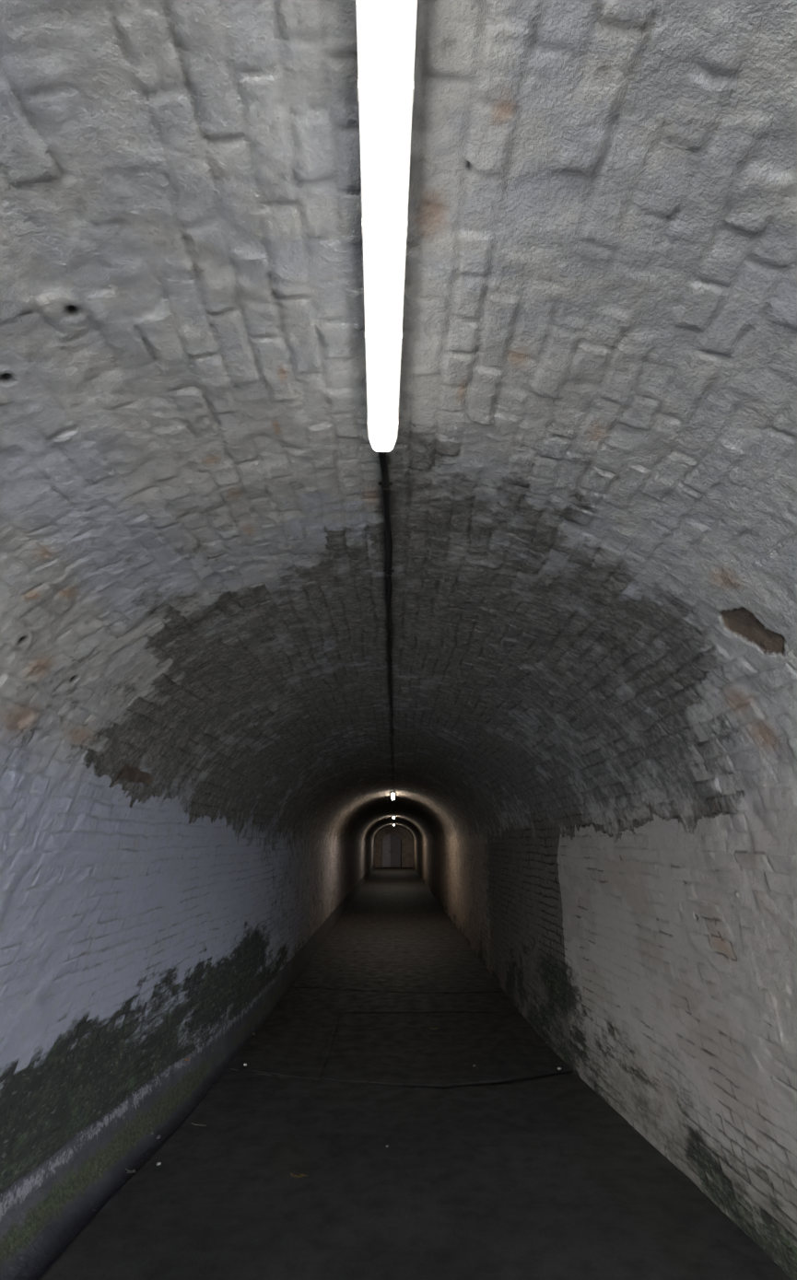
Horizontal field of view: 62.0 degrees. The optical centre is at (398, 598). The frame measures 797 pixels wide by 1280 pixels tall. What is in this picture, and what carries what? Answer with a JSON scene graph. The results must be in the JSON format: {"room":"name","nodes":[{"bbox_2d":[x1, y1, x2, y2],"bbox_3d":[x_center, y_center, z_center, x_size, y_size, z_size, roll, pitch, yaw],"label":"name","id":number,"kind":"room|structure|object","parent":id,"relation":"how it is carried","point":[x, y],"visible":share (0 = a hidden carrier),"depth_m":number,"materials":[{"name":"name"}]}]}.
{"room":"underground passage","nodes":[
{"label":"underground passage","id":0,"kind":"room"},
{"bbox_2d":[0,841,374,1194],"bbox_3d":[-1.935,9.246,22.428,0.647,1.880,57.500,0,-20,0],"label":"wall","id":1,"kind":"structure","parent":0,"point":[116,966],"depth_m":4.05,"materials":[{"name":"brick"}]},
{"bbox_2d":[0,864,375,1279],"bbox_3d":[-1.645,9.969,22.164,0.540,0.361,57.504,0,-20,0],"label":"curb","id":2,"kind":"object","parent":1,"relation":"attached to","point":[46,1209],"depth_m":4.06,"materials":[{"name":"grey concrete"}]},
{"bbox_2d":[382,833,400,867],"bbox_3d":[-0.315,18.625,50.260,3.600,3.400,0.200,0,-20,0],"label":"door frame","id":3,"kind":"structure","parent":0,"point":[389,833],"depth_m":49.89,"materials":[{"name":"grey metal"}]},
{"bbox_2d":[373,825,413,867],"bbox_3d":[-0.342,18.620,49.809,3.540,3.500,0.350,0,-20,0],"label":"wall","id":4,"kind":"structure","parent":0,"point":[407,843],"depth_m":49.67,"materials":[{"name":"brown brick"}]},
{"bbox_2d":[382,833,390,866],"bbox_3d":[-0.907,18.847,49.664,0.582,2.334,0.110,0,-20,0],"label":"door","id":5,"kind":"structure","parent":4,"relation":"in","point":[386,862],"depth_m":49.62,"materials":[{"name":"grey paint"}]},
{"bbox_2d":[390,833,400,866],"bbox_3d":[-0.224,18.843,49.669,0.737,2.345,0.110,0,-20,0],"label":"door","id":6,"kind":"structure","parent":4,"relation":"in","point":[394,841],"depth_m":49.67,"materials":[{"name":"grey metal"}]},
{"bbox_2d":[400,838,401,867],"bbox_3d":[0.198,19.018,49.661,0.090,2.050,0.100,0,-20,0],"label":"trim","id":7,"kind":"structure","parent":4,"relation":"attached to","point":[401,839],"depth_m":49.60,"materials":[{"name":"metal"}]},
{"bbox_2d":[0,0,796,855],"bbox_3d":[-0.170,7.822,22.959,2.923,1.161,57.500,0,-20,0],"label":"ceiling","id":8,"kind":"structure","parent":0,"point":[591,463],"depth_m":1.71,"materials":[{"name":"brick"}]},
{"bbox_2d":[355,0,417,452],"bbox_3d":[-0.019,-0.752,1.009,0.083,0.106,1.800,1,-20,-1],"label":"fluorescent light","id":9,"kind":"object","parent":8,"relation":"attached to","point":[385,29],"visible":1,"depth_m":1.09,"materials":[{"name":"white plastic"}]},
{"bbox_2d":[378,451,394,792],"bbox_3d":[-0.082,2.040,8.724,0.061,0.032,14.610,0,-20,0],"label":"cable","id":10,"kind":"object","parent":8,"relation":"attached to","point":[385,484],"visible":0.99,"depth_m":2.72,"materials":[{"name":"black rubber"}]},
{"bbox_2d":[38,867,791,1279],"bbox_3d":[0.001,10.136,22.221,3.572,0.106,57.700,0,-20,0],"label":"floor","id":11,"kind":"structure","parent":0,"point":[509,1165],"depth_m":4.11,"materials":[{"name":"concrete"}]},
{"bbox_2d":[125,1168,136,1173],"bbox_3d":[-1.622,3.472,4.021,0.084,0.018,0.044,-5,-21,14],"label":"dry leaf","id":12,"kind":"object","parent":11,"relation":"on","point":[132,1170],"visible":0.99,"depth_m":4.03,"materials":[{"name":"plant"}]},
{"bbox_2d":[290,1172,307,1177],"bbox_3d":[-0.580,3.370,3.874,0.105,0.021,0.033,-2,-20,6],"label":"dry leaf","id":13,"kind":"object","parent":11,"relation":"on","point":[291,1174],"visible":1,"depth_m":3.88,"materials":[{"name":"brown plant"}]},
{"bbox_2d":[413,841,796,1279],"bbox_3d":[1.498,9.253,22.447,0.522,1.880,57.501,0,-20,0],"label":"wall","id":14,"kind":"structure","parent":0,"point":[664,981],"depth_m":3.78,"materials":[{"name":"brick"}]}
]}

